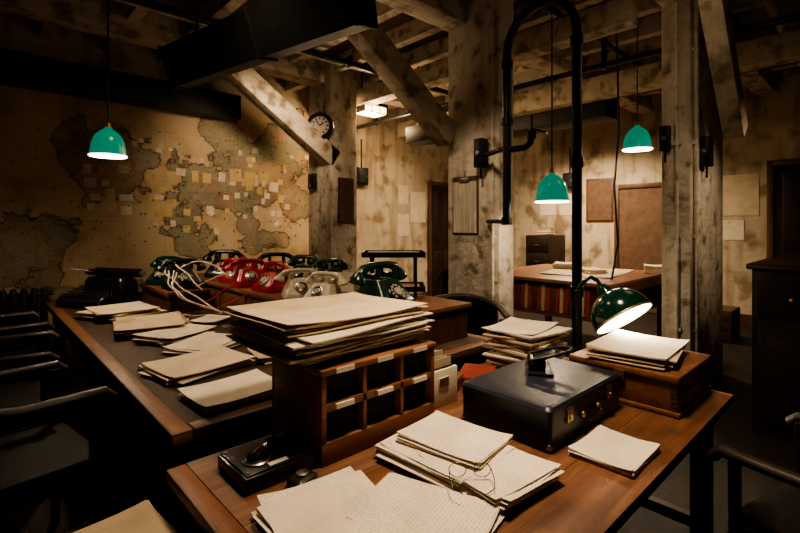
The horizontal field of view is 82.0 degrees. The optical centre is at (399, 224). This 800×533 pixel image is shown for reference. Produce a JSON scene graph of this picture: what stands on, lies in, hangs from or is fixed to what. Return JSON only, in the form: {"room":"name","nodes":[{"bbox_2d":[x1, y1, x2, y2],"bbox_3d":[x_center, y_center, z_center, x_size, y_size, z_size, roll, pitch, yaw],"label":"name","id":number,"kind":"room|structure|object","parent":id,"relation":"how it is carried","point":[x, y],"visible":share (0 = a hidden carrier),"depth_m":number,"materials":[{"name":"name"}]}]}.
{"room":"war room","nodes":[
{"label":"war room","id":0,"kind":"room"},
{"bbox_2d":[0,12,447,350],"bbox_3d":[-2.478,-0.375,6.543,11.700,3.750,0.150,0,0,-43],"label":"wall","id":1,"kind":"structure","parent":0,"point":[390,162],"depth_m":8.26,"materials":[{"name":"paint"}]},
{"bbox_2d":[0,85,308,345],"bbox_3d":[-3.791,-0.265,5.202,6.750,3.170,0.019,0,0,-43],"label":"world map","id":2,"kind":"object","parent":1,"relation":"attached to","point":[46,250],"visible":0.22,"depth_m":5.63},
{"bbox_2d":[83,138,308,234],"bbox_3d":[-2.560,-0.499,6.330,3.006,1.271,0.007,0,0,-43],"label":"cards","id":3,"kind":"object","parent":2,"relation":"attached to","point":[250,180],"visible":0.99,"depth_m":6.06,"materials":[{"name":"paper"}]},
{"bbox_2d":[38,291,427,357],"bbox_3d":[-2.418,1.420,6.479,11.700,0.160,0.024,0,0,-43],"label":"baseboard","id":4,"kind":"structure","parent":1,"relation":"attached to","point":[70,351],"depth_m":5.23,"materials":[{"name":"brown wood"}]},
{"bbox_2d":[357,139,367,184],"bbox_3d":[-0.666,-1.100,8.046,0.240,0.800,0.118,0,0,-43],"label":"box","id":5,"kind":"object","parent":1,"relation":"attached to","point":[362,173],"visible":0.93,"depth_m":8.01,"materials":[{"name":"black metal"}]},
{"bbox_2d":[397,214,408,235],"bbox_3d":[0.064,0.000,8.802,0.300,0.420,0.011,0,0,-43],"label":"paper notice","id":6,"kind":"object","parent":1,"relation":"attached to","point":[402,219],"visible":1,"depth_m":8.79,"materials":[{"name":"beige paper"}]},
{"bbox_2d":[398,185,407,203],"bbox_3d":[0.064,-0.580,8.802,0.260,0.360,0.011,0,0,-43],"label":"paper notice","id":7,"kind":"object","parent":1,"relation":"attached to","point":[402,189],"visible":1,"depth_m":8.79,"materials":[{"name":"beige paper"}]},
{"bbox_2d":[410,191,424,221],"bbox_3d":[0.357,-0.350,9.075,0.420,0.600,0.011,0,0,-43],"label":"paper notice","id":8,"kind":"object","parent":1,"relation":"attached to","point":[417,199],"visible":1,"depth_m":9.06,"materials":[{"name":"beige paper"}]},
{"bbox_2d":[428,181,447,296],"bbox_3d":[0.898,0.310,9.520,0.860,2.380,0.096,0,0,-43],"label":"door","id":9,"kind":"structure","parent":1,"relation":"in","point":[437,191],"depth_m":9.40,"materials":[{"name":"brown wood"}]},
{"bbox_2d":[309,61,356,271],"bbox_3d":[-0.949,-0.375,6.472,0.440,3.750,0.560,0,0,-43],"label":"pillar","id":10,"kind":"structure","parent":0,"point":[336,97],"depth_m":6.28,"materials":[{"name":"wood"}]},
{"bbox_2d":[187,28,339,165],"bbox_3d":[-1.586,-1.500,5.623,1.981,1.440,0.212,0,0,-43],"label":"brace","id":11,"kind":"object","parent":10,"relation":"attached to","point":[248,82],"visible":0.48,"depth_m":5.66,"materials":[{"name":"wood"}]},
{"bbox_2d":[308,112,333,138],"bbox_3d":[-1.046,-1.300,6.109,0.360,0.360,0.190,0,0,2],"label":"wall clock","id":12,"kind":"object","parent":10,"relation":"attached to","point":[322,122],"visible":0.79,"depth_m":6.02,"materials":[{"name":"black metal"}]},
{"bbox_2d":[338,177,353,222],"bbox_3d":[-0.734,-0.330,6.271,0.260,0.620,0.023,0,0,-43],"label":"framed notice","id":13,"kind":"object","parent":10,"relation":"attached to","point":[345,185],"visible":1,"depth_m":6.25,"materials":[{"name":"brown wood"}]},
{"bbox_2d":[0,310,793,532],"bbox_3d":[0.779,1.550,3.051,12.100,0.100,9.800,0,0,-43],"label":"floor","id":14,"kind":"structure","parent":0,"point":[134,468],"depth_m":2.89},
{"bbox_2d":[0,287,52,351],"bbox_3d":[-4.279,1.085,4.515,1.400,0.830,0.130,0,0,-43],"label":"radiator","id":15,"kind":"object","parent":14,"relation":"on","point":[44,293],"visible":0.54,"depth_m":4.78,"materials":[{"name":"black metal"}]},
{"bbox_2d":[0,310,54,384],"bbox_3d":[-2.951,1.065,3.331,0.676,0.871,0.637,0,0,44],"label":"leather armchair","id":16,"kind":"object","parent":14,"relation":"on","point":[30,326],"visible":0.57,"depth_m":3.31,"materials":[{"name":"black leather"}]},
{"bbox_2d":[0,330,60,436],"bbox_3d":[-2.327,1.065,2.618,0.637,0.871,0.676,0,0,-36],"label":"leather armchair","id":17,"kind":"object","parent":14,"relation":"on","point":[18,394],"visible":0.55,"depth_m":2.55,"materials":[{"name":"brown wood"}]},
{"bbox_2d":[0,360,116,532],"bbox_3d":[-1.682,1.065,1.956,0.676,0.871,0.637,0,0,38],"label":"leather armchair","id":18,"kind":"object","parent":14,"relation":"on","point":[39,463],"visible":0.99,"depth_m":1.96,"materials":[{"name":"brown wood"}]},
{"bbox_2d":[45,302,490,532],"bbox_3d":[-1.329,1.110,3.566,1.920,0.780,3.670,0,0,-43],"label":"table","id":19,"kind":"object","parent":14,"relation":"on","point":[184,433],"visible":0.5,"depth_m":2.11,"materials":[{"name":"brown wood"}]},
{"bbox_2d":[56,267,145,309],"bbox_3d":[-2.724,0.560,4.173,0.707,0.318,0.480,0,0,17],"label":"typewriter","id":20,"kind":"object","parent":19,"relation":"on","point":[111,285],"visible":1,"depth_m":4.14,"materials":[{"name":"black"}]},
{"bbox_2d":[74,301,167,322],"bbox_3d":[-2.198,0.683,3.617,0.591,0.071,0.502,0,0,33],"label":"folders","id":21,"kind":"object","parent":19,"relation":"on","point":[105,313],"visible":0.91,"depth_m":3.52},
{"bbox_2d":[112,311,190,336],"bbox_3d":[-1.704,0.686,3.199,0.511,0.065,0.576,0,0,-34],"label":"folders","id":22,"kind":"object","parent":19,"relation":"on","point":[125,326],"visible":0.88,"depth_m":3.10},
{"bbox_2d":[131,323,216,345],"bbox_3d":[-1.433,0.694,2.927,0.366,0.050,0.435,0,0,24],"label":"folders","id":23,"kind":"object","parent":19,"relation":"on","point":[160,337],"visible":0.96,"depth_m":2.85,"materials":[{"name":"paper"}]},
{"bbox_2d":[139,283,209,312],"bbox_3d":[-2.045,0.634,4.143,0.340,0.169,0.850,0,0,-43],"label":"wooden riser","id":24,"kind":"object","parent":19,"relation":"on","point":[154,295],"visible":0.7,"depth_m":3.88,"materials":[{"name":"brown wood"}]},
{"bbox_2d":[145,256,185,285],"bbox_3d":[-2.171,0.420,4.293,0.437,0.256,0.270,0,0,17],"label":"rotary telephone","id":25,"kind":"object","parent":24,"relation":"on","point":[156,278],"visible":0.37,"depth_m":4.22,"materials":[{"name":"green"}]},
{"bbox_2d":[154,258,206,290],"bbox_3d":[-1.884,0.420,3.986,0.436,0.256,0.270,0,0,-40],"label":"rotary telephone","id":26,"kind":"object","parent":24,"relation":"on","point":[182,278],"visible":0.9,"depth_m":3.92,"materials":[{"name":"black"}]},
{"bbox_2d":[137,345,256,384],"bbox_3d":[-1.019,0.695,2.306,0.404,0.049,0.453,0,0,36],"label":"folders","id":27,"kind":"object","parent":19,"relation":"on","point":[185,368],"visible":1,"depth_m":2.24,"materials":[{"name":"paper"}]},
{"bbox_2d":[161,331,240,354],"bbox_3d":[-1.138,0.700,2.713,0.344,0.038,0.426,0,0,18],"label":"folders","id":28,"kind":"object","parent":19,"relation":"on","point":[206,340],"visible":0.74,"depth_m":2.67,"materials":[{"name":"paper"}]},
{"bbox_2d":[188,314,232,324],"bbox_3d":[-1.399,0.702,3.410,0.214,0.033,0.273,0,0,13],"label":"folders","id":29,"kind":"object","parent":19,"relation":"on","point":[210,319],"visible":0.96,"depth_m":3.36,"materials":[{"name":"paper"}]},
{"bbox_2d":[164,259,257,316],"bbox_3d":[-1.587,0.503,3.762,0.521,0.407,1.356,0,0,-43],"label":"cords","id":30,"kind":"object","parent":19,"relation":"on","point":[172,287],"visible":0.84,"depth_m":3.69,"materials":[{"name":"fabric"}]},
{"bbox_2d":[177,369,271,412],"bbox_3d":[-0.705,0.699,1.949,0.292,0.041,0.368,0,0,44],"label":"folders","id":31,"kind":"object","parent":19,"relation":"on","point":[252,385],"visible":0.95,"depth_m":1.90,"materials":[{"name":"paper"}]},
{"bbox_2d":[247,348,271,364],"bbox_3d":[-0.641,0.698,2.552,0.370,0.042,0.291,0,0,-32],"label":"folders","id":32,"kind":"object","parent":19,"relation":"on","point":[261,358],"visible":0.17,"depth_m":2.39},
{"bbox_2d":[196,273,471,344],"bbox_3d":[-0.883,0.610,3.791,0.840,0.219,3.050,0,0,-43],"label":"shelf","id":33,"kind":"object","parent":19,"relation":"on","point":[450,316],"visible":0.16,"depth_m":2.96,"materials":[{"name":"brown wood"}]},
{"bbox_2d":[202,250,246,277],"bbox_3d":[-1.718,0.370,4.482,0.436,0.256,0.270,0,0,0],"label":"rotary telephone","id":34,"kind":"object","parent":33,"relation":"on","point":[212,271],"visible":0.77,"depth_m":4.47,"materials":[{"name":"black"}]},
{"bbox_2d":[218,258,251,281],"bbox_3d":[-1.456,0.395,4.084,0.349,0.205,0.216,0,0,11],"label":"rotary telephone","id":35,"kind":"object","parent":33,"relation":"on","point":[223,278],"visible":0.44,"depth_m":4.05,"materials":[{"name":"red"}]},
{"bbox_2d":[223,258,269,287],"bbox_3d":[-1.241,0.387,3.765,0.378,0.222,0.234,0,0,-34],"label":"rotary telephone","id":36,"kind":"object","parent":33,"relation":"on","point":[242,277],"visible":0.88,"depth_m":3.70,"materials":[{"name":"red"}]},
{"bbox_2d":[252,261,289,292],"bbox_3d":[-0.967,0.387,3.501,0.378,0.222,0.234,0,0,40],"label":"rotary telephone","id":37,"kind":"object","parent":33,"relation":"on","point":[266,283],"visible":0.9,"depth_m":3.44,"materials":[{"name":"red"}]},
{"bbox_2d":[257,252,292,274],"bbox_3d":[-1.158,0.378,4.321,0.407,0.239,0.252,0,0,-17],"label":"rotary telephone","id":38,"kind":"object","parent":33,"relation":"on","point":[283,254],"visible":0.42,"depth_m":4.32,"materials":[{"name":"green"}]},
{"bbox_2d":[274,268,320,298],"bbox_3d":[-0.696,0.400,3.180,0.335,0.197,0.207,0,0,-23],"label":"rotary telephone","id":39,"kind":"object","parent":33,"relation":"on","point":[294,287],"visible":0.8,"depth_m":3.13,"materials":[{"name":"beige"}]},
{"bbox_2d":[287,254,324,277],"bbox_3d":[-0.837,0.378,4.006,0.407,0.239,0.252,0,0,29],"label":"rotary telephone","id":40,"kind":"object","parent":33,"relation":"on","point":[294,261],"visible":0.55,"depth_m":4.00,"materials":[{"name":"green"}]},
{"bbox_2d":[303,271,347,297],"bbox_3d":[-0.491,0.400,2.961,0.335,0.197,0.207,0,0,29],"label":"rotary telephone","id":41,"kind":"object","parent":33,"relation":"on","point":[320,287],"visible":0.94,"depth_m":2.93,"materials":[{"name":"beige"}]},
{"bbox_2d":[309,258,349,271],"bbox_3d":[-0.544,0.383,3.663,0.243,0.231,0.393,0,0,44],"label":"rotary telephone","id":42,"kind":"object","parent":33,"relation":"on","point":[341,265],"visible":0.52,"depth_m":3.66,"materials":[{"name":"green"}]},
{"bbox_2d":[316,271,358,292],"bbox_3d":[-0.457,0.416,3.319,0.392,0.164,0.162,0,0,11],"label":"rotary telephone","id":43,"kind":"object","parent":33,"relation":"on","point":[349,287],"visible":0.03,"depth_m":3.24,"materials":[{"name":"beige plastic"}]},
{"bbox_2d":[348,261,415,301],"bbox_3d":[-0.096,0.357,2.713,0.297,0.282,0.480,0,0,38],"label":"rotary telephone","id":44,"kind":"object","parent":33,"relation":"on","point":[386,284],"visible":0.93,"depth_m":2.65,"materials":[{"name":"green"}]},
{"bbox_2d":[361,250,425,298],"bbox_3d":[-0.043,0.342,3.214,0.430,0.315,0.270,0,0,0],"label":"tray stand","id":45,"kind":"object","parent":33,"relation":"on","point":[414,286],"visible":0.77,"depth_m":3.08,"materials":[{"name":"black metal"}]},
{"bbox_2d":[438,267,447,294],"bbox_3d":[0.867,1.029,6.677,0.638,0.944,0.599,0,0,13],"label":"leather armchair","id":46,"kind":"object","parent":14,"relation":"on","point":[443,277],"visible":0.2,"depth_m":6.50,"materials":[{"name":"black leather"}]},
{"bbox_2d":[166,357,733,532],"bbox_3d":[0.380,1.125,1.722,2.035,0.750,1.040,0,0,-43],"label":"writing desk","id":47,"kind":"object","parent":14,"relation":"on","point":[588,497],"visible":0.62,"depth_m":1.38,"materials":[{"name":"brown wood"}]},
{"bbox_2d":[218,432,313,495],"bbox_3d":[-0.411,0.708,1.415,0.224,0.082,0.200,0,0,-43],"label":"switch box","id":48,"kind":"object","parent":47,"relation":"on","point":[258,465],"visible":1,"depth_m":1.36,"materials":[{"name":"black"}]},
{"bbox_2d":[287,468,317,487],"bbox_3d":[-0.282,0.731,1.329,0.061,0.036,0.075,0,0,36],"label":"stand","id":49,"kind":"object","parent":47,"relation":"on","point":[304,475],"visible":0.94,"depth_m":1.31,"materials":[{"name":"black metal"}]},
{"bbox_2d":[251,466,431,532],"bbox_3d":[-0.145,0.727,1.117,0.326,0.045,0.410,0,0,-36],"label":"loose papers","id":50,"kind":"object","parent":47,"relation":"on","point":[323,504],"visible":1,"depth_m":1.15,"materials":[{"name":"paper"}]},
{"bbox_2d":[272,338,435,466],"bbox_3d":[-0.162,0.600,1.706,0.522,0.300,0.335,0,0,-43],"label":"organizer","id":51,"kind":"object","parent":47,"relation":"on","point":[337,409],"visible":0.84,"depth_m":1.55,"materials":[{"name":"brown wood"}]},
{"bbox_2d":[220,292,434,365],"bbox_3d":[-0.260,0.377,1.772,0.665,0.144,0.574,0,0,-45],"label":"folders","id":52,"kind":"object","parent":51,"relation":"on","point":[305,331],"visible":1,"depth_m":1.61,"materials":[{"name":"paper"}]},
{"bbox_2d":[346,473,504,532],"bbox_3d":[0.062,0.731,1.165,0.348,0.033,0.264,0,0,31],"label":"loose papers","id":53,"kind":"object","parent":47,"relation":"on","point":[437,509],"visible":0.87,"depth_m":1.18,"materials":[{"name":"paper"}]},
{"bbox_2d":[375,434,514,494],"bbox_3d":[0.136,0.723,1.470,0.367,0.052,0.311,0,0,42],"label":"paper stack","id":54,"kind":"object","parent":47,"relation":"on","point":[434,470],"visible":0.3,"depth_m":1.37,"materials":[{"name":"paper"}]},
{"bbox_2d":[395,411,512,468],"bbox_3d":[0.177,0.689,1.496,0.307,0.026,0.244,0,0,38],"label":"paper stack","id":55,"kind":"object","parent":54,"relation":"on","point":[441,434],"visible":1,"depth_m":1.47,"materials":[{"name":"paper"}]},
{"bbox_2d":[434,349,456,408],"bbox_3d":[0.100,0.645,1.990,0.180,0.207,0.246,0,0,-43],"label":"box","id":56,"kind":"object","parent":47,"relation":"on","point":[445,373],"visible":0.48,"depth_m":1.92,"materials":[{"name":"beige"}]},
{"bbox_2d":[460,363,495,381],"bbox_3d":[0.374,0.729,2.235,0.160,0.040,0.225,0,0,18],"label":"book","id":57,"kind":"object","parent":47,"relation":"on","point":[469,370],"visible":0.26,"depth_m":2.26,"materials":[{"name":"orange paper"}]},
{"bbox_2d":[416,444,564,513],"bbox_3d":[0.257,0.720,1.379,0.289,0.044,0.360,0,0,-40],"label":"paper stack","id":58,"kind":"object","parent":47,"relation":"on","point":[518,474],"visible":0.48,"depth_m":1.28,"materials":[{"name":"paper"}]},
{"bbox_2d":[448,462,494,494],"bbox_3d":[0.193,0.678,1.231,0.122,0.043,0.087,0,0,0],"label":"eyeglasses","id":59,"kind":"object","parent":58,"relation":"on","point":[455,462],"visible":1,"depth_m":1.27,"materials":[{"name":"black"}]},
{"bbox_2d":[481,317,571,369],"bbox_3d":[0.677,0.640,2.438,0.382,0.218,0.436,0,0,41],"label":"paper stack","id":60,"kind":"object","parent":47,"relation":"on","point":[511,339],"visible":0.75,"depth_m":2.35,"materials":[{"name":"paper"}]},
{"bbox_2d":[462,358,619,451],"bbox_3d":[0.580,0.675,1.819,0.571,0.148,0.411,0,0,-43],"label":"case","id":61,"kind":"object","parent":47,"relation":"on","point":[544,413],"visible":1,"depth_m":1.68,"materials":[{"name":"black"}]},
{"bbox_2d":[525,345,573,376],"bbox_3d":[0.619,0.549,1.895,0.187,0.102,0.170,0,0,12],"label":"hole punch","id":62,"kind":"object","parent":61,"relation":"on","point":[536,365],"visible":1,"depth_m":1.86,"materials":[{"name":"black metal"}]},
{"bbox_2d":[563,275,652,360],"bbox_3d":[1.085,0.511,2.402,0.451,0.475,0.295,0,0,-1],"label":"desk lamp","id":63,"kind":"object","parent":47,"relation":"on","point":[615,308],"visible":0.77,"depth_m":2.39,"materials":[{"name":"green metal"}]},
{"bbox_2d":[567,425,660,477],"bbox_3d":[0.703,0.736,1.512,0.252,0.027,0.211,0,0,-44],"label":"folders","id":64,"kind":"object","parent":47,"relation":"on","point":[604,447],"visible":1,"depth_m":1.49,"materials":[{"name":"paper"}]},
{"bbox_2d":[569,348,711,418],"bbox_3d":[1.088,0.669,2.088,0.480,0.160,0.450,0,0,-43],"label":"box","id":65,"kind":"object","parent":47,"relation":"on","point":[673,392],"visible":0.73,"depth_m":1.89,"materials":[{"name":"brown wood"}]},
{"bbox_2d":[584,329,689,369],"bbox_3d":[1.088,0.559,2.090,0.350,0.056,0.447,0,0,40],"label":"folders","id":66,"kind":"object","parent":65,"relation":"on","point":[621,346],"visible":1,"depth_m":2.01,"materials":[{"name":"paper"}]},
{"bbox_2d":[434,293,512,358],"bbox_3d":[0.480,1.041,3.609,0.714,0.920,0.673,0,0,4],"label":"wooden armchair","id":67,"kind":"object","parent":14,"relation":"on","point":[483,312],"visible":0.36,"depth_m":3.81,"materials":[{"name":"brown wood"}]},
{"bbox_2d":[483,0,583,352],"bbox_3d":[0.979,-0.097,3.621,0.240,3.195,1.134,0,0,-29],"label":"pipe","id":68,"kind":"object","parent":14,"relation":"on","point":[577,38],"visible":0.89,"depth_m":3.20,"materials":[{"name":"black metal"}]},
{"bbox_2d":[526,235,564,265],"bbox_3d":[2.812,0.850,8.912,0.630,1.300,0.500,0,0,-43],"label":"filing cabinet","id":69,"kind":"object","parent":14,"relation":"on","point":[540,249],"visible":0.48,"depth_m":8.71,"materials":[{"name":"brown wood"}]},
{"bbox_2d":[513,264,661,336],"bbox_3d":[2.147,1.045,5.762,1.800,0.910,1.700,0,0,-43],"label":"table","id":70,"kind":"object","parent":14,"relation":"on","point":[649,285],"visible":0.24,"depth_m":5.34,"materials":[{"name":"brown wood"}]},
{"bbox_2d":[513,279,598,317],"bbox_3d":[1.621,0.816,5.329,0.240,0.301,1.285,0,0,-43],"label":"books","id":71,"kind":"object","parent":70,"relation":"on","point":[550,297],"visible":0.59,"depth_m":5.13,"materials":[{"name":"red leather"}]},
{"bbox_2d":[540,267,632,277],"bbox_3d":[2.331,0.580,5.705,0.872,0.018,1.151,0,0,36],"label":"chart","id":72,"kind":"object","parent":70,"relation":"on","point":[567,272],"visible":0.55,"depth_m":5.53,"materials":[{"name":"paper"}]},
{"bbox_2d":[723,305,739,342],"bbox_3d":[4.175,1.300,6.218,0.512,0.400,0.610,0,0,-43],"label":"crate","id":73,"kind":"object","parent":14,"relation":"on","point":[731,314],"visible":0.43,"depth_m":5.88,"materials":[{"name":"brown wood"}]},
{"bbox_2d":[707,412,799,532],"bbox_3d":[1.490,1.090,1.506,0.638,0.822,0.600,0,0,-29],"label":"wooden armchair","id":74,"kind":"object","parent":14,"relation":"on","point":[777,510],"visible":1,"depth_m":1.58,"materials":[{"name":"brown wood"}]},
{"bbox_2d":[746,258,799,442],"bbox_3d":[3.115,0.890,3.247,0.795,1.220,0.960,0,0,-43],"label":"cabinet","id":75,"kind":"object","parent":14,"relation":"on","point":[775,282],"visible":0.98,"depth_m":3.23,"materials":[{"name":"brown wood"}]},
{"bbox_3d":[-0.820,1.208,1.231,0.340,0.586,0.340,0,0,-43],"label":"wooden stool","id":76,"kind":"object","parent":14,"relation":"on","visible":0},
{"bbox_2d":[73,500,179,532],"bbox_3d":[-0.787,0.879,1.222,0.266,0.068,0.319,0,0,41],"label":"folders","id":77,"kind":"object","parent":76,"relation":"on","point":[142,517],"visible":1,"depth_m":1.31,"materials":[{"name":"paper"}]},
{"bbox_2d":[39,0,799,114],"bbox_3d":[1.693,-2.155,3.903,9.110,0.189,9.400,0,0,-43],"label":"ceiling","id":78,"kind":"structure","parent":0,"point":[745,12],"depth_m":5.18,"materials":[{"name":"wood"}]},
{"bbox_2d":[88,0,127,158],"bbox_3d":[-2.213,-1.383,3.488,0.258,1.732,0.258,0,0,-43],"label":"pendant lamp","id":79,"kind":"object","parent":78,"relation":"hanging from","point":[106,143],"visible":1,"depth_m":3.44,"materials":[{"name":"green metal"}]},
{"bbox_2d":[0,0,447,111],"bbox_3d":[-1.731,-2.085,5.742,11.700,0.330,0.260,0,0,-43],"label":"ceiling beam","id":80,"kind":"structure","parent":78,"relation":"attached to","point":[155,29],"depth_m":4.66,"materials":[{"name":"wood"}]},
{"bbox_2d":[157,0,377,89],"bbox_3d":[-1.107,-1.718,3.390,2.228,1.061,0.259,0,0,36],"label":"ventilation duct","id":81,"kind":"object","parent":78,"relation":"hanging from","point":[265,31],"visible":1,"depth_m":3.24,"materials":[{"name":"metal"}]},
{"bbox_2d":[357,72,387,117],"bbox_3d":[-0.437,-1.931,6.730,0.440,0.637,0.300,0,0,-43],"label":"ceiling light","id":82,"kind":"object","parent":78,"relation":"attached to","point":[379,110],"visible":0.61,"depth_m":6.66,"materials":[{"name":"white glass"}]},
{"bbox_2d":[406,66,433,145],"bbox_3d":[0.458,-1.675,6.033,0.300,1.149,0.800,0,0,-43],"label":"ventilation duct","id":83,"kind":"object","parent":78,"relation":"hanging from","point":[415,135],"visible":0.3,"depth_m":6.11,"materials":[{"name":"grey metal"}]},
{"bbox_2d":[114,0,799,128],"bbox_3d":[0.779,-1.914,3.051,11.680,0.668,9.380,0,0,-43],"label":"ceiling pipes","id":84,"kind":"object","parent":78,"relation":"attached to","point":[777,20],"visible":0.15,"depth_m":4.52,"materials":[{"name":"black metal"}]},
{"bbox_2d":[357,0,636,106],"bbox_3d":[0.305,-1.810,5.685,0.200,0.220,4.900,0,0,-43],"label":"cross beam","id":85,"kind":"structure","parent":78,"relation":"attached to","point":[614,16],"depth_m":4.38,"materials":[{"name":"wood"}]},
{"bbox_2d":[376,0,653,113],"bbox_3d":[-0.040,-2.085,3.928,11.700,0.330,0.260,0,0,-43],"label":"ceiling beam","id":86,"kind":"structure","parent":78,"relation":"attached to","point":[446,15],"depth_m":4.43,"materials":[{"name":"wood"}]},
{"bbox_2d":[535,6,569,202],"bbox_3d":[1.195,-1.213,3.616,0.268,2.072,0.268,0,0,-43],"label":"pendant lamp","id":87,"kind":"object","parent":78,"relation":"hanging from","point":[552,188],"visible":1,"depth_m":3.55,"materials":[{"name":"green metal"}]},
{"bbox_2d":[513,98,617,137],"bbox_3d":[2.071,-1.839,7.127,0.490,0.819,2.400,0,0,-43],"label":"ventilation duct","id":88,"kind":"object","parent":78,"relation":"hanging from","point":[603,111],"visible":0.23,"depth_m":6.58,"materials":[{"name":"metal"}]},
{"bbox_2d":[398,28,799,138],"bbox_3d":[3.236,-1.785,5.342,0.220,0.270,9.400,0,0,-43],"label":"cross beam","id":89,"kind":"structure","parent":78,"relation":"attached to","point":[781,48],"depth_m":5.63,"materials":[{"name":"wood"}]},
{"bbox_2d":[611,33,619,279],"bbox_3d":[2.298,-0.827,4.902,0.100,2.827,0.041,0,0,-3],"label":"hanging cable","id":90,"kind":"object","parent":78,"relation":"hanging from","point":[616,39],"visible":0.87,"depth_m":4.90,"materials":[{"name":"black rubber"}]},
{"bbox_2d":[622,16,652,151],"bbox_3d":[2.337,-1.493,4.532,0.278,1.512,0.278,0,0,-43],"label":"pendant lamp","id":91,"kind":"object","parent":78,"relation":"hanging from","point":[637,139],"visible":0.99,"depth_m":4.46,"materials":[{"name":"green metal"}]},
{"bbox_2d":[654,0,774,94],"bbox_3d":[1.065,-2.085,2.743,11.700,0.330,0.240,0,0,-43],"label":"ceiling beam","id":92,"kind":"structure","parent":78,"relation":"attached to","point":[761,81],"depth_m":6.12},
{"bbox_2d":[698,0,747,138],"bbox_3d":[2.496,-1.500,3.591,1.296,1.519,0.162,0,0,-43],"label":"brace","id":93,"kind":"object","parent":78,"relation":"attached to","point":[716,19],"visible":1,"depth_m":3.65,"materials":[{"name":"wood"}]},
{"bbox_2d":[448,0,512,337],"bbox_3d":[0.766,-0.375,4.413,0.240,3.750,0.610,0,0,-43],"label":"pillar","id":94,"kind":"structure","parent":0,"point":[469,44],"depth_m":4.26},
{"bbox_2d":[347,24,454,146],"bbox_3d":[-0.170,-1.480,3.936,1.878,1.412,0.182,0,0,-43],"label":"brace","id":95,"kind":"object","parent":94,"relation":"attached to","point":[375,46],"visible":0.88,"depth_m":4.06,"materials":[{"name":"wood"}]},
{"bbox_2d":[453,170,478,234],"bbox_3d":[0.616,-0.215,4.375,0.029,0.610,0.310,0,0,-43],"label":"clipboard","id":96,"kind":"object","parent":94,"relation":"attached to","point":[465,189],"visible":1,"depth_m":4.35,"materials":[{"name":"brown wood"}]},
{"bbox_2d":[474,138,487,178],"bbox_3d":[0.729,-0.600,4.166,0.102,0.360,0.100,0,0,-43],"label":"switch box","id":97,"kind":"object","parent":94,"relation":"attached to","point":[480,144],"visible":0.98,"depth_m":4.13,"materials":[{"name":"black metal"}]},
{"bbox_2d":[490,12,495,299],"bbox_3d":[0.837,-0.207,4.144,0.032,3.415,0.050,0,0,-43],"label":"pipe","id":98,"kind":"object","parent":94,"relation":"attached to","point":[492,58],"visible":0.66,"depth_m":4.13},
{"bbox_2d":[513,77,799,314],"bbox_3d":[5.112,-0.375,7.091,0.150,3.750,9.400,0,0,-43],"label":"wall","id":99,"kind":"structure","parent":0,"point":[773,129],"depth_m":7.96,"materials":[{"name":"paint"}]},
{"bbox_2d":[540,203,555,214],"bbox_3d":[2.972,-0.450,9.267,0.011,0.500,0.340,0,0,-43],"label":"paper notice","id":100,"kind":"object","parent":99,"relation":"attached to","point":[545,208],"visible":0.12,"depth_m":9.26,"materials":[{"name":"beige paper"}]},
{"bbox_2d":[559,193,571,214],"bbox_3d":[3.245,-0.400,8.974,0.011,0.420,0.300,0,0,-43],"label":"paper notice","id":101,"kind":"object","parent":99,"relation":"attached to","point":[564,208],"visible":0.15,"depth_m":8.97,"materials":[{"name":"beige paper"}]},
{"bbox_2d":[563,147,571,188],"bbox_3d":[3.266,-1.100,8.857,0.138,0.800,0.240,0,0,-43],"label":"box","id":102,"kind":"object","parent":99,"relation":"attached to","point":[567,177],"visible":0.47,"depth_m":8.84,"materials":[{"name":"black metal"}]},
{"bbox_2d":[586,177,612,221],"bbox_3d":[3.684,-0.460,8.495,0.023,0.800,0.500,0,0,-43],"label":"notice board","id":103,"kind":"object","parent":99,"relation":"attached to","point":[599,191],"visible":1,"depth_m":8.48,"materials":[{"name":"cardboard"}]},
{"bbox_2d":[614,182,661,312],"bbox_3d":[4.175,0.390,7.913,0.096,2.220,0.960,0,0,-43],"label":"door","id":104,"kind":"structure","parent":99,"relation":"in","point":[639,205],"depth_m":7.97,"materials":[{"name":"brown wood"}]},
{"bbox_2d":[723,220,743,239],"bbox_3d":[5.039,0.080,7.051,0.011,0.300,0.380,0,0,-43],"label":"paper notice","id":105,"kind":"object","parent":99,"relation":"attached to","point":[732,229],"visible":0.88,"depth_m":7.01,"materials":[{"name":"beige paper"}]},
{"bbox_2d":[723,173,758,215],"bbox_3d":[5.121,-0.450,6.963,0.011,0.620,0.500,0,0,-43],"label":"paper notice","id":106,"kind":"object","parent":99,"relation":"attached to","point":[740,192],"visible":0.88,"depth_m":6.93,"materials":[{"name":"beige paper"}]},
{"bbox_2d":[767,158,799,259],"bbox_3d":[5.668,0.285,6.311,0.096,2.430,1.010,0,0,-43],"label":"door","id":107,"kind":"structure","parent":99,"relation":"in","point":[783,176],"depth_m":6.55,"materials":[{"name":"brown wood"}]},
{"bbox_2d":[662,0,722,383],"bbox_3d":[2.784,-0.375,4.353,1.090,3.750,0.230,0,0,-43],"label":"pillar","id":108,"kind":"structure","parent":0,"point":[710,188],"depth_m":4.03,"materials":[{"name":"wood"}]},
{"bbox_2d":[659,125,670,162],"bbox_3d":[2.304,-0.700,4.001,0.082,0.320,0.080,0,0,-43],"label":"switch box","id":109,"kind":"object","parent":108,"relation":"attached to","point":[664,131],"visible":1,"depth_m":3.98,"materials":[{"name":"black metal"}]},
{"bbox_2d":[673,0,698,352],"bbox_3d":[2.453,-0.207,3.948,0.196,3.415,0.061,0,0,9],"label":"conduit","id":110,"kind":"object","parent":108,"relation":"attached to","point":[695,49],"visible":0.84,"depth_m":3.92,"materials":[{"name":"metal"}]},
{"bbox_2d":[700,136,713,177],"bbox_3d":[2.721,-0.600,4.082,0.172,0.360,0.070,0,0,-43],"label":"switch box","id":111,"kind":"object","parent":108,"relation":"attached to","point":[706,142],"visible":1,"depth_m":4.04,"materials":[{"name":"black metal"}]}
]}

